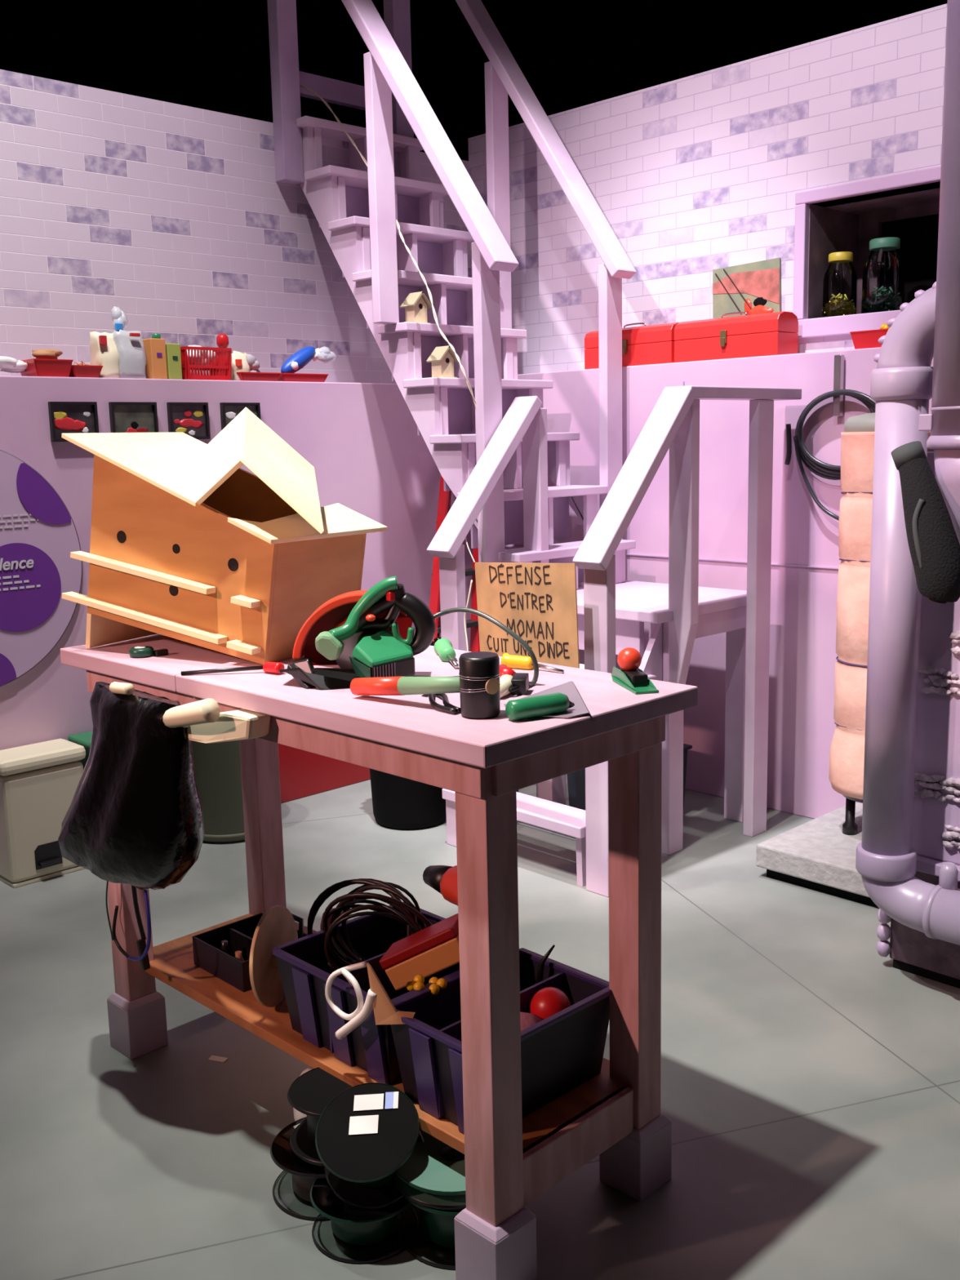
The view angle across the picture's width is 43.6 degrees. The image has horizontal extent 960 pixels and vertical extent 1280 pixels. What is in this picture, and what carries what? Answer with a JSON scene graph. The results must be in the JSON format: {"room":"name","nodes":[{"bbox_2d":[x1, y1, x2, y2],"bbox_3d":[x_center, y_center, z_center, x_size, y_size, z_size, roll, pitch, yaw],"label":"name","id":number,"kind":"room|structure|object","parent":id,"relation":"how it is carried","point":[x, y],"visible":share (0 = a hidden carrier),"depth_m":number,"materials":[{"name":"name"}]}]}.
{"room":"basement workshop","nodes":[
{"label":"basement workshop","id":0,"kind":"room"},
{"bbox_2d":[0,69,471,383],"bbox_3d":[-2.226,-1.198,3.204,6.500,0.950,0.100,-10,13,-43],"label":"wall","id":1,"kind":"structure","parent":0,"point":[177,218],"depth_m":4.18,"materials":[{"name":"brick"}]},
{"bbox_2d":[0,375,472,750],"bbox_3d":[-2.205,0.061,3.240,6.250,1.535,0.340,-10,13,-43],"label":"wall","id":2,"kind":"structure","parent":0,"point":[362,444],"depth_m":4.32,"materials":[{"name":"paint"}]},
{"bbox_2d":[0,355,28,373],"bbox_3d":[-1.476,-0.849,3.687,0.083,0.048,0.194,5,11,33],"label":"crumpled bag","id":3,"kind":"object","parent":2,"relation":"on","point":[7,364],"visible":1,"depth_m":3.70,"materials":[{"name":"plastic"}]},
{"bbox_2d":[0,448,82,686],"bbox_3d":[-1.552,-0.212,3.584,0.766,0.766,0.020,-10,13,-43],"label":"panel","id":4,"kind":"object","parent":2,"relation":"attached to","point":[38,534],"visible":1,"depth_m":3.73,"materials":[{"name":"purple"}]},
{"bbox_2d":[0,513,40,591],"bbox_3d":[-1.447,-0.267,3.669,0.230,0.230,0.003,-10,13,-43],"label":"print","id":5,"kind":"object","parent":4,"relation":"attached to","point":[20,533],"depth_m":3.70,"materials":[{"name":"grey"}]},
{"bbox_2d":[20,358,73,377],"bbox_3d":[-1.374,-0.855,3.786,0.129,0.055,0.139,-10,13,-43],"label":"plastic tray","id":6,"kind":"object","parent":2,"relation":"on","point":[37,366],"visible":0.71,"depth_m":3.74,"materials":[{"name":"red"}]},
{"bbox_2d":[31,348,62,359],"bbox_3d":[-1.367,-0.897,3.788,0.104,0.044,0.066,-10,13,-43],"label":"paper packet","id":7,"kind":"object","parent":6,"relation":"in","point":[48,353],"visible":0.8,"depth_m":3.76,"materials":[{"name":"brown"}]},
{"bbox_2d":[48,401,98,441],"bbox_3d":[-1.280,-0.689,3.781,0.154,0.123,0.019,-10,13,-43],"label":"framed picture","id":8,"kind":"object","parent":2,"relation":"attached to","point":[64,417],"visible":0.92,"depth_m":3.77,"materials":[{"name":"black plastic"}]},
{"bbox_2d":[68,364,102,377],"bbox_3d":[-1.290,-0.861,3.860,0.106,0.039,0.129,-10,13,-43],"label":"plastic tray","id":9,"kind":"object","parent":2,"relation":"on","point":[77,371],"visible":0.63,"depth_m":3.81,"materials":[{"name":"red"}]},
{"bbox_2d":[89,331,119,377],"bbox_3d":[-1.226,-0.929,3.917,0.084,0.150,0.094,-10,13,-43],"label":"snack bag","id":10,"kind":"object","parent":2,"relation":"on","point":[103,348],"visible":0.89,"depth_m":3.89,"materials":[{"name":"beige plastic"}]},
{"bbox_2d":[111,329,146,378],"bbox_3d":[-1.160,-0.941,3.955,0.109,0.158,0.094,-10,13,-43],"label":"snack bag","id":11,"kind":"object","parent":2,"relation":"on","point":[132,362],"visible":0.91,"depth_m":3.92,"materials":[{"name":"white plastic"}]},
{"bbox_2d":[111,306,128,329],"bbox_3d":[-1.184,-1.051,3.939,0.054,0.086,0.050,-10,13,-43],"label":"wrapping","id":12,"kind":"object","parent":11,"relation":"on","point":[118,316],"visible":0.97,"depth_m":3.92,"materials":[{"name":"white"}]},
{"bbox_2d":[108,401,158,432],"bbox_3d":[-1.132,-0.716,3.923,0.162,0.123,0.019,-10,13,-43],"label":"framed picture","id":13,"kind":"object","parent":2,"relation":"attached to","point":[124,416],"visible":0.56,"depth_m":3.92,"materials":[{"name":"black plastic"}]},
{"bbox_2d":[142,337,167,378],"bbox_3d":[-1.098,-0.940,4.021,0.055,0.132,0.092,-10,13,-43],"label":"carton","id":14,"kind":"object","parent":2,"relation":"on","point":[155,348],"visible":0.67,"depth_m":3.99,"materials":[{"name":"orange"}]},
{"bbox_2d":[165,343,182,379],"bbox_3d":[-1.056,-0.941,4.062,0.050,0.118,0.092,-10,13,-43],"label":"carton","id":15,"kind":"object","parent":2,"relation":"on","point":[173,355],"visible":0.64,"depth_m":4.03,"materials":[{"name":"green"}]},
{"bbox_2d":[166,402,209,439],"bbox_3d":[-0.987,-0.742,4.061,0.148,0.123,0.019,-10,13,-43],"label":"framed picture","id":16,"kind":"object","parent":2,"relation":"attached to","point":[192,419],"visible":0.93,"depth_m":4.06,"materials":[{"name":"black plastic"}]},
{"bbox_2d":[172,404,206,436],"bbox_3d":[-0.989,-0.743,4.063,0.130,0.105,0.005,-10,13,-43],"label":"photo","id":17,"kind":"object","parent":16,"relation":"attached to","point":[190,420],"depth_m":4.07,"materials":[{"name":"multicoloured"}]},
{"bbox_2d":[180,346,231,380],"bbox_3d":[-0.974,-0.956,4.164,0.184,0.110,0.135,-10,13,-43],"label":"basket","id":18,"kind":"object","parent":2,"relation":"on","point":[220,369],"visible":0.62,"depth_m":4.12,"materials":[{"name":"red plastic"}]},
{"bbox_2d":[186,345,217,369],"bbox_3d":[-0.980,-0.982,4.165,0.070,0.083,0.150,5,11,31],"label":"wrapper","id":19,"kind":"object","parent":18,"relation":"in","point":[188,345],"visible":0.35,"depth_m":4.14,"materials":[{"name":"plastic"}]},
{"bbox_2d":[216,333,228,347],"bbox_3d":[-0.925,-1.015,4.322,0.047,0.172,0.047,-10,13,-43],"label":"ball","id":20,"kind":"object","parent":18,"relation":"on","point":[222,340],"visible":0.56,"depth_m":4.30,"materials":[{"name":"red plastic"}]},
{"bbox_2d":[228,351,250,380],"bbox_3d":[-0.865,-0.973,4.264,0.081,0.106,0.094,-10,13,-43],"label":"snack bag","id":21,"kind":"object","parent":2,"relation":"on","point":[239,362],"visible":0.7,"depth_m":4.23,"materials":[{"name":"beige plastic"}]},
{"bbox_2d":[219,402,261,430],"bbox_3d":[-0.838,-0.769,4.203,0.153,0.123,0.019,-10,13,-43],"label":"framed picture","id":22,"kind":"object","parent":2,"relation":"attached to","point":[228,411],"visible":0.44,"depth_m":4.18,"materials":[{"name":"black plastic"}]},
{"bbox_2d":[224,404,257,426],"bbox_3d":[-0.840,-0.770,4.205,0.135,0.105,0.005,-10,13,-43],"label":"photo","id":23,"kind":"object","parent":22,"relation":"attached to","point":[231,411],"depth_m":4.18,"materials":[{"name":"black"}]},
{"bbox_2d":[246,353,260,372],"bbox_3d":[-0.829,-0.979,4.316,0.118,0.098,0.073,-10,13,-43],"label":"packet","id":24,"kind":"object","parent":2,"relation":"on","point":[254,365],"visible":0.37,"depth_m":4.29,"materials":[{"name":"grey"}]},
{"bbox_2d":[236,371,280,381],"bbox_3d":[-0.792,-0.938,4.279,0.169,0.031,0.051,-10,13,-43],"label":"plastic tray","id":25,"kind":"object","parent":2,"relation":"on","point":[258,376],"visible":0.94,"depth_m":4.26,"materials":[{"name":"red"}]},
{"bbox_2d":[276,373,328,382],"bbox_3d":[-0.681,-0.968,4.441,0.209,0.031,0.129,-10,13,-43],"label":"plastic tray","id":26,"kind":"object","parent":2,"relation":"on","point":[299,377],"visible":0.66,"depth_m":4.39,"materials":[{"name":"red"}]},
{"bbox_2d":[280,346,319,373],"bbox_3d":[-0.659,-1.037,4.454,0.195,0.108,0.063,-10,13,-43],"label":"packet","id":27,"kind":"object","parent":26,"relation":"in","point":[303,357],"visible":0.91,"depth_m":4.42,"materials":[{"name":"blue"}]},
{"bbox_2d":[316,346,337,363],"bbox_3d":[-0.577,-1.071,4.508,0.095,0.063,0.037,-10,13,-43],"label":"wrapping","id":28,"kind":"object","parent":27,"relation":"attached to","point":[325,355],"visible":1,"depth_m":4.49,"materials":[{"name":"white"}]},
{"bbox_2d":[0,773,959,1279],"bbox_3d":[-0.296,1.034,1.971,10.000,0.050,7.000,-10,13,-43],"label":"floor","id":29,"kind":"structure","parent":0,"point":[810,1082],"depth_m":2.46,"materials":[{"name":"concrete"}]},
{"bbox_2d":[0,738,85,888],"bbox_3d":[-1.375,0.535,3.739,0.276,0.398,0.182,-10,13,-43],"label":"pedal bin","id":30,"kind":"object","parent":29,"relation":"on","point":[39,782],"visible":0.82,"depth_m":3.67,"materials":[{"name":"beige"}]},
{"bbox_2d":[67,730,92,769],"bbox_3d":[-1.201,0.499,3.922,0.210,0.400,0.162,-10,13,-43],"label":"bin","id":31,"kind":"object","parent":29,"relation":"on","point":[84,739],"visible":0.16,"depth_m":3.84,"materials":[{"name":"green"}]},
{"bbox_2d":[191,740,244,843],"bbox_3d":[-0.866,0.401,4.101,0.344,0.520,0.344,-10,13,-43],"label":"bin","id":32,"kind":"object","parent":29,"relation":"on","point":[217,766],"visible":0.24,"depth_m":3.97,"materials":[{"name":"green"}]},
{"bbox_2d":[270,1116,329,1220],"bbox_3d":[-0.274,0.936,2.141,0.196,0.090,0.196,-10,13,-43],"label":"reel","id":33,"kind":"object","parent":29,"relation":"on","point":[304,1174],"visible":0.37,"depth_m":2.09,"materials":[{"name":"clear plastic"}]},
{"bbox_2d":[287,1066,351,1166],"bbox_3d":[-0.251,0.840,2.128,0.176,0.097,0.176,-10,13,-43],"label":"reel","id":34,"kind":"object","parent":33,"relation":"on","point":[310,1093],"visible":0.31,"depth_m":2.11,"materials":[{"name":"black"}]},
{"bbox_2d":[293,1068,312,1120],"bbox_3d":[-0.319,0.876,2.257,0.067,0.143,0.066,-10,13,-43],"label":"cloth","id":35,"kind":"object","parent":29,"relation":"on","point":[298,1115],"visible":0.1,"depth_m":2.23,"materials":[{"name":"fabric"}]},
{"bbox_2d":[278,743,370,803],"bbox_3d":[-0.609,0.448,4.571,0.460,0.260,0.050,-10,13,-43],"label":"crate","id":36,"kind":"object","parent":29,"relation":"on","point":[302,773],"visible":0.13,"depth_m":4.51,"materials":[{"name":"red plastic"}]},
{"bbox_2d":[310,1177,419,1263],"bbox_3d":[-0.194,0.958,2.025,0.182,0.080,0.182,-10,13,-43],"label":"reel","id":37,"kind":"object","parent":29,"relation":"on","point":[353,1225],"visible":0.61,"depth_m":1.98,"materials":[{"name":"clear plastic"}]},
{"bbox_2d":[315,1082,424,1208],"bbox_3d":[-0.182,0.845,2.007,0.174,0.167,0.195,0,10,8],"label":"reel","id":38,"kind":"object","parent":37,"relation":"on","point":[367,1131],"visible":0.95,"depth_m":1.98,"materials":[{"name":"black"}]},
{"bbox_2d":[60,634,697,1279],"bbox_3d":[-0.250,0.491,2.334,0.531,0.900,1.266,-10,13,-43],"label":"workbench","id":39,"kind":"object","parent":29,"relation":"on","point":[511,1159],"visible":0.78,"depth_m":1.99,"materials":[{"name":"pink paint"}]},
{"bbox_2d":[106,880,113,940],"bbox_3d":[-0.789,0.528,2.546,0.024,0.221,0.026,2,10,20],"label":"string","id":40,"kind":"object","parent":39,"relation":"hanging from","point":[107,910],"visible":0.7,"depth_m":2.55,"materials":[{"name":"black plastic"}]},
{"bbox_2d":[111,885,151,970],"bbox_3d":[-0.713,0.559,2.485,0.037,0.268,0.166,-10,13,-43],"label":"cable","id":41,"kind":"object","parent":39,"relation":"hanging from","point":[143,948],"visible":0.81,"depth_m":2.50,"materials":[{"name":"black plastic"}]},
{"bbox_2d":[128,645,168,657],"bbox_3d":[-0.669,0.022,2.405,0.067,0.019,0.054,-10,13,-43],"label":"tape measure","id":42,"kind":"object","parent":39,"relation":"on","point":[140,651],"visible":1,"depth_m":2.39,"materials":[{"name":"teal plastic"}]},
{"bbox_2d":[109,681,270,743],"bbox_3d":[-0.548,0.131,2.126,0.400,0.092,0.098,5,12,34],"label":"clamp","id":43,"kind":"object","parent":39,"relation":"attached to","point":[205,723],"visible":0.98,"depth_m":2.05,"materials":[{"name":"beige plastic"}]},
{"bbox_2d":[57,681,204,890],"bbox_3d":[-0.690,0.277,2.315,0.179,0.385,0.506,-10,13,-43],"label":"bag","id":44,"kind":"object","parent":43,"relation":"hanging from","point":[134,816],"visible":0.94,"depth_m":2.18,"materials":[{"name":"black"}]},
{"bbox_2d":[61,407,387,665],"bbox_3d":[-0.484,-0.227,2.433,0.687,0.492,0.372,4,11,29],"label":"birdhouse","id":45,"kind":"object","parent":39,"relation":"on","point":[189,544],"visible":0.97,"depth_m":2.35,"materials":[{"name":"brown wood"}]},
{"bbox_2d":[181,662,284,675],"bbox_3d":[-0.451,0.051,2.195,0.190,0.023,0.036,0,10,5],"label":"screwdriver","id":46,"kind":"object","parent":39,"relation":"on","point":[268,667],"visible":0.94,"depth_m":2.19,"materials":[{"name":"red plastic"}]},
{"bbox_2d":[192,912,307,991],"bbox_3d":[-0.492,0.653,2.593,0.180,0.106,0.195,-10,13,-43],"label":"box","id":47,"kind":"object","parent":39,"relation":"on","point":[208,956],"visible":0.48,"depth_m":2.58,"materials":[{"name":"black plastic"}]},
{"bbox_2d":[220,940,231,955],"bbox_3d":[-0.550,0.676,2.586,0.025,0.055,0.025,-10,13,-43],"label":"bottle","id":48,"kind":"object","parent":47,"relation":"in","point":[224,948],"visible":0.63,"depth_m":2.58,"materials":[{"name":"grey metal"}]},
{"bbox_2d":[248,905,297,1007],"bbox_3d":[-0.399,0.635,2.403,0.046,0.198,0.198,2,10,17],"label":"disc","id":49,"kind":"object","parent":39,"relation":"on","point":[277,926],"visible":0.69,"depth_m":2.38,"materials":[{"name":"brown wood"}]},
{"bbox_2d":[272,878,459,1084],"bbox_3d":[-0.184,0.611,2.301,0.332,0.272,0.404,-10,13,-43],"label":"crate","id":50,"kind":"object","parent":39,"relation":"on","point":[370,1046],"depth_m":2.28,"materials":[{"name":"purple plastic"}]},
{"bbox_2d":[324,960,376,1039],"bbox_3d":[-0.206,0.626,2.073,0.081,0.141,0.123,-7,11,-31],"label":"cable","id":51,"kind":"object","parent":50,"relation":"hanging from","point":[360,1015],"visible":1,"depth_m":2.06,"materials":[{"name":"white plastic"}]},
{"bbox_2d":[379,913,459,990],"bbox_3d":[-0.094,0.574,2.215,0.169,0.131,0.082,1,10,14],"label":"case","id":52,"kind":"object","parent":50,"relation":"in","point":[428,951],"visible":0.7,"depth_m":2.18,"materials":[{"name":"orange"}]},
{"bbox_2d":[422,865,457,906],"bbox_3d":[-0.028,0.522,2.315,0.087,0.145,0.309,-5,10,-19],"label":"drill","id":53,"kind":"object","parent":50,"relation":"on","point":[442,878],"visible":0.22,"depth_m":2.35,"materials":[{"name":"red plastic"}]},
{"bbox_2d":[145,913,631,1154],"bbox_3d":[-0.243,0.746,2.393,0.382,0.022,1.162,-10,13,-43],"label":"shelf","id":54,"kind":"object","parent":39,"relation":"attached to","point":[557,1127],"depth_m":2.16,"materials":[{"name":"brown wood"}]},
{"bbox_2d":[279,575,538,694],"bbox_3d":[-0.122,-0.013,2.067,0.452,0.196,0.190,1,10,14],"label":"saw","id":55,"kind":"object","parent":39,"relation":"on","point":[366,633],"visible":0.96,"depth_m":2.06,"materials":[{"name":"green plastic"}]},
{"bbox_2d":[372,657,415,677],"bbox_3d":[-0.148,0.050,2.042,0.099,0.043,0.049,-7,11,-29],"label":"vent","id":56,"kind":"object","parent":55,"relation":"attached to","point":[381,666],"depth_m":2.01,"materials":[{"name":"grey"}]},
{"bbox_2d":[350,651,500,719],"bbox_3d":[-0.088,0.059,1.883,0.291,0.094,0.063,6,12,38],"label":"mallet","id":57,"kind":"object","parent":39,"relation":"on","point":[477,684],"visible":1,"depth_m":1.80,"materials":[{"name":"black plastic"}]},
{"bbox_2d":[424,693,460,714],"bbox_3d":[-0.065,0.094,1.905,0.037,0.016,0.166,-4,10,-14],"label":"pliers","id":58,"kind":"object","parent":39,"relation":"on","point":[447,707],"visible":0.56,"depth_m":1.86,"materials":[{"name":"grey metal"}]},
{"bbox_2d":[433,638,458,668],"bbox_3d":[-0.064,0.027,2.267,0.038,0.038,0.166,-2,10,-6],"label":"screwdriver","id":59,"kind":"object","parent":39,"relation":"on","point":[443,647],"visible":0.99,"depth_m":2.27,"materials":[{"name":"green plastic"}]},
{"bbox_2d":[390,947,612,1133],"bbox_3d":[0.040,0.696,2.082,0.342,0.165,0.244,-10,13,-43],"label":"crate","id":60,"kind":"object","parent":39,"relation":"on","point":[563,1051],"visible":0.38,"depth_m":2.04,"materials":[{"name":"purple plastic"}]},
{"bbox_2d":[366,961,415,1024],"bbox_3d":[-0.152,0.599,2.010,0.092,0.100,0.020,3,11,26],"label":"tag","id":61,"kind":"object","parent":60,"relation":"attached to","point":[385,1012],"visible":1,"depth_m":2.02,"materials":[{"name":"cardboard"}]},
{"bbox_2d":[429,983,439,995],"bbox_3d":[-0.080,0.614,2.107,0.019,0.020,0.020,-10,13,-43],"label":"bead","id":62,"kind":"object","parent":60,"relation":"on","point":[434,988],"visible":1,"depth_m":2.10,"materials":[{"name":"orange plastic"}]},
{"bbox_2d":[435,977,447,989],"bbox_3d":[-0.068,0.608,2.119,0.019,0.020,0.020,-10,13,-43],"label":"bead","id":63,"kind":"object","parent":60,"relation":"in","point":[442,983],"visible":1,"depth_m":2.11,"materials":[{"name":"orange plastic"}]},
{"bbox_2d":[520,1011,542,1031],"bbox_3d":[0.074,0.666,2.037,0.075,0.056,0.073,-3,10,-11],"label":"cloth","id":64,"kind":"object","parent":60,"relation":"in","point":[527,1020],"visible":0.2,"depth_m":2.03,"materials":[{"name":"pink"}]},
{"bbox_2d":[535,944,555,983],"bbox_3d":[0.116,0.606,2.188,0.042,0.107,0.016,-2,10,-6],"label":"spike","id":65,"kind":"object","parent":60,"relation":"in","point":[540,975],"visible":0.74,"depth_m":2.18,"materials":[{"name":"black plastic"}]},
{"bbox_2d":[529,986,570,1019],"bbox_3d":[0.123,0.641,2.085,0.072,0.072,0.072,-10,13,-43],"label":"ball","id":66,"kind":"object","parent":60,"relation":"in","point":[547,1002],"visible":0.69,"depth_m":2.06,"materials":[{"name":"red plastic"}]},
{"bbox_2d":[499,664,515,697],"bbox_3d":[0.040,0.069,2.006,0.044,0.032,0.169,-1,10,5],"label":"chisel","id":67,"kind":"object","parent":39,"relation":"on","point":[506,674],"visible":0.67,"depth_m":1.96,"materials":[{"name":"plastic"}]},
{"bbox_2d":[501,653,564,673],"bbox_3d":[0.099,0.043,2.170,0.127,0.032,0.032,4,11,29],"label":"screwdriver","id":68,"kind":"object","parent":39,"relation":"on","point":[518,662],"visible":0.8,"depth_m":2.17,"materials":[{"name":"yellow plastic"}]},
{"bbox_2d":[503,680,595,721],"bbox_3d":[0.099,0.087,1.903,0.137,0.044,0.272,-2,10,-4],"label":"trowel","id":69,"kind":"object","parent":39,"relation":"on","point":[562,700],"visible":1,"depth_m":1.80,"materials":[{"name":"green plastic"}]},
{"bbox_2d":[610,647,658,694],"bbox_3d":[0.253,0.044,2.020,0.041,0.062,0.164,-3,10,-12],"label":"plane","id":70,"kind":"object","parent":39,"relation":"on","point":[631,677],"visible":1,"depth_m":2.00,"materials":[{"name":"green plastic"}]},
{"bbox_2d":[369,636,446,829],"bbox_3d":[-0.248,0.306,4.163,0.342,0.660,0.342,-10,13,-43],"label":"bin","id":71,"kind":"object","parent":29,"relation":"on","point":[398,802],"visible":0.34,"depth_m":4.08,"materials":[{"name":"black"}]},
{"bbox_2d":[397,1191,463,1269],"bbox_3d":[-0.032,0.943,2.020,0.216,0.105,0.216,-10,13,-43],"label":"reel","id":72,"kind":"object","parent":29,"relation":"on","point":[437,1225],"visible":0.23,"depth_m":1.96,"materials":[{"name":"clear plastic"}]},
{"bbox_2d":[392,1128,466,1209],"bbox_3d":[-0.044,0.876,2.013,0.210,0.035,0.210,-10,13,-43],"label":"reel","id":73,"kind":"object","parent":72,"relation":"on","point":[433,1175],"visible":0.34,"depth_m":1.96,"materials":[{"name":"green plastic"}]},
{"bbox_2d":[429,475,479,652],"bbox_3d":[-0.091,-0.073,4.708,0.196,1.240,0.857,1,10,12],"label":"step ladder","id":74,"kind":"object","parent":29,"relation":"on","point":[445,497],"visible":0.16,"depth_m":4.76,"materials":[{"name":"red metal"}]},
{"bbox_2d":[426,385,801,897],"bbox_3d":[0.447,-0.068,3.896,1.012,1.453,0.710,-10,13,-43],"label":"entry steps","id":75,"kind":"structure","parent":29,"relation":"on","point":[612,616],"depth_m":3.76,"materials":[{"name":"purple paint"}]},
{"bbox_2d":[266,0,635,589],"bbox_3d":[-0.130,-1.578,4.404,0.785,2.710,1.314,-10,13,-43],"label":"staircase","id":76,"kind":"structure","parent":75,"relation":"on","point":[357,208],"depth_m":4.37,"materials":[{"name":"purple paint"}]},
{"bbox_2d":[299,83,475,651],"bbox_3d":[-0.246,-1.027,4.119,0.281,2.023,1.433,-6,11,-25],"label":"twine","id":77,"kind":"object","parent":76,"relation":"attached to","point":[300,85],"visible":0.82,"depth_m":4.03,"materials":[{"name":"beige"}]},
{"bbox_2d":[474,562,579,668],"bbox_3d":[0.129,-0.078,3.435,0.006,0.310,0.426,-10,13,-40],"label":"notice","id":78,"kind":"object","parent":77,"relation":"hanging from","point":[537,602],"visible":0.98,"depth_m":3.41,"materials":[{"name":"brown"}]},
{"bbox_2d":[400,291,431,323],"bbox_3d":[-0.225,-1.179,4.259,0.096,0.110,0.070,-10,13,-43],"label":"birdhouse","id":79,"kind":"object","parent":76,"relation":"on","point":[415,304],"visible":0.86,"depth_m":4.24,"materials":[{"name":"beige"}]},
{"bbox_2d":[426,345,457,377],"bbox_3d":[-0.129,-0.972,4.197,0.096,0.110,0.070,-10,13,-43],"label":"birdhouse","id":80,"kind":"object","parent":76,"relation":"on","point":[442,358],"visible":0.86,"depth_m":4.18,"materials":[{"name":"beige"}]},
{"bbox_2d":[567,743,692,810],"bbox_3d":[0.509,0.498,4.146,0.370,0.252,0.280,-10,13,-43],"label":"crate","id":81,"kind":"object","parent":29,"relation":"on","point":[575,780],"visible":0.16,"depth_m":4.09,"materials":[{"name":"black plastic"}]},
{"bbox_2d":[755,802,878,907],"bbox_3d":[1.228,0.652,3.577,0.575,0.105,0.570,-10,13,-43],"label":"concrete plinth","id":82,"kind":"object","parent":29,"relation":"on","point":[815,854],"visible":0.4,"depth_m":3.52,"materials":[{"name":"grey"}]},
{"bbox_2d":[828,413,933,835],"bbox_3d":[1.188,-0.034,3.543,0.277,1.260,0.278,-10,13,-43],"label":"water heater","id":83,"kind":"object","parent":29,"relation":"on","point":[846,749],"visible":0.37,"depth_m":3.47,"materials":[{"name":"pink fabric"}]},
{"bbox_2d":[875,448,959,988],"bbox_3d":[1.531,0.200,2.692,0.572,1.275,1.054,-10,13,-43],"label":"cabinet","id":84,"kind":"object","parent":29,"relation":"on","point":[935,837],"visible":0.48,"depth_m":2.82,"materials":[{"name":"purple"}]},
{"bbox_2d":[855,281,959,945],"bbox_3d":[1.162,-0.023,2.512,0.136,1.470,0.758,-10,13,-43],"label":"drain pipe","id":85,"kind":"object","parent":84,"relation":"attached to","point":[901,382],"visible":0.87,"depth_m":2.70,"materials":[{"name":"metal"}]},
{"bbox_2d":[918,0,959,544],"bbox_3d":[1.012,-1.339,2.337,0.198,2.350,0.200,-10,13,-43],"label":"duct","id":86,"kind":"object","parent":85,"relation":"attached to","point":[943,423],"visible":0.95,"depth_m":2.42,"materials":[{"name":"metal"}]},
{"bbox_2d":[890,440,959,603],"bbox_3d":[0.923,-0.245,2.485,0.100,0.332,0.170,-10,13,-43],"label":"bag","id":87,"kind":"object","parent":86,"relation":"hanging from","point":[934,546],"visible":1,"depth_m":2.45,"materials":[{"name":"black fabric"}]},
{"bbox_2d":[467,3,946,374],"bbox_3d":[1.771,-1.389,3.432,0.100,1.013,5.100,-10,13,-43],"label":"wall","id":88,"kind":"structure","parent":0,"point":[695,175],"depth_m":4.31,"materials":[{"name":"brick"}]},
{"bbox_2d":[792,166,941,338],"bbox_3d":[1.437,-1.221,3.727,0.030,0.480,1.030,-10,13,-43],"label":"window frame","id":89,"kind":"structure","parent":88,"relation":"in","point":[842,325],"depth_m":3.99,"materials":[{"name":"purple"}]},
{"bbox_2d":[806,182,940,319],"bbox_3d":[1.570,-1.256,3.853,0.348,0.420,0.990,-10,13,-43],"label":"niche","id":90,"kind":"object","parent":88,"relation":"in","point":[848,227],"depth_m":4.15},
{"bbox_2d":[822,251,857,317],"bbox_3d":[1.235,-1.211,4.115,0.114,0.224,0.114,-10,13,-43],"label":"storage jar","id":91,"kind":"object","parent":90,"relation":"on","point":[839,257],"visible":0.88,"depth_m":4.12,"materials":[{"name":"clear glass"}]},
{"bbox_2d":[861,236,905,313],"bbox_3d":[1.351,-1.210,4.010,0.136,0.251,0.136,-10,13,-43],"label":"storage jar","id":92,"kind":"object","parent":90,"relation":"on","point":[891,243],"visible":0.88,"depth_m":4.01,"materials":[{"name":"clear glass"}]},
{"bbox_2d":[879,213,938,311],"bbox_3d":[1.713,-1.282,3.989,0.010,0.380,0.990,-10,13,-43],"label":"window","id":93,"kind":"structure","parent":90,"relation":"attached to","point":[918,236],"depth_m":4.18,"materials":[{"name":"black"}]},
{"bbox_2d":[503,346,933,818],"bbox_3d":[1.815,-0.089,3.495,0.290,1.568,4.860,-10,13,-43],"label":"wall","id":94,"kind":"structure","parent":0,"point":[802,726],"depth_m":4.16,"materials":[{"name":"paint"}]},
{"bbox_2d":[584,322,679,368],"bbox_3d":[0.584,-1.104,4.484,0.140,0.160,0.412,-10,13,-43],"label":"toolbox","id":95,"kind":"object","parent":94,"relation":"on","point":[645,344],"visible":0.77,"depth_m":4.40,"materials":[{"name":"red metal"}]},
{"bbox_2d":[504,381,838,568],"bbox_3d":[1.710,-0.037,3.400,0.009,1.500,4.860,-10,13,-43],"label":"trim","id":96,"kind":"structure","parent":94,"relation":"attached to","point":[683,382],"depth_m":4.24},
{"bbox_2d":[674,311,798,362],"bbox_3d":[0.884,-1.059,4.178,0.140,0.160,0.426,-10,13,-43],"label":"toolbox","id":97,"kind":"object","parent":94,"relation":"on","point":[775,333],"visible":0.98,"depth_m":4.11,"materials":[{"name":"red metal"}]},
{"bbox_2d":[712,257,780,318],"bbox_3d":[0.944,-1.163,4.253,0.017,0.342,0.288,-10,13,-43],"label":"picture","id":98,"kind":"object","parent":94,"relation":"on","point":[754,287],"visible":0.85,"depth_m":4.23,"materials":[{"name":"brown"}]},
{"bbox_2d":[832,354,844,416],"bbox_3d":[1.143,-0.811,3.823,0.023,0.192,0.024,-10,13,-43],"label":"bracket","id":99,"kind":"object","parent":94,"relation":"attached to","point":[838,373],"visible":1,"depth_m":3.81,"materials":[{"name":"silver metal"}]},
{"bbox_2d":[784,389,875,519],"bbox_3d":[1.143,-0.583,3.837,0.054,0.430,0.372,-10,13,-43],"label":"coil","id":100,"kind":"object","parent":99,"relation":"hanging from","point":[824,470],"visible":0.59,"depth_m":3.88,"materials":[{"name":"grey rubber"}]},
{"bbox_2d":[849,328,888,349],"bbox_3d":[1.290,-0.950,3.791,0.124,0.057,0.199,-10,13,-43],"label":"plastic tray","id":101,"kind":"object","parent":94,"relation":"on","point":[861,339],"visible":0.38,"depth_m":3.78,"materials":[{"name":"red"}]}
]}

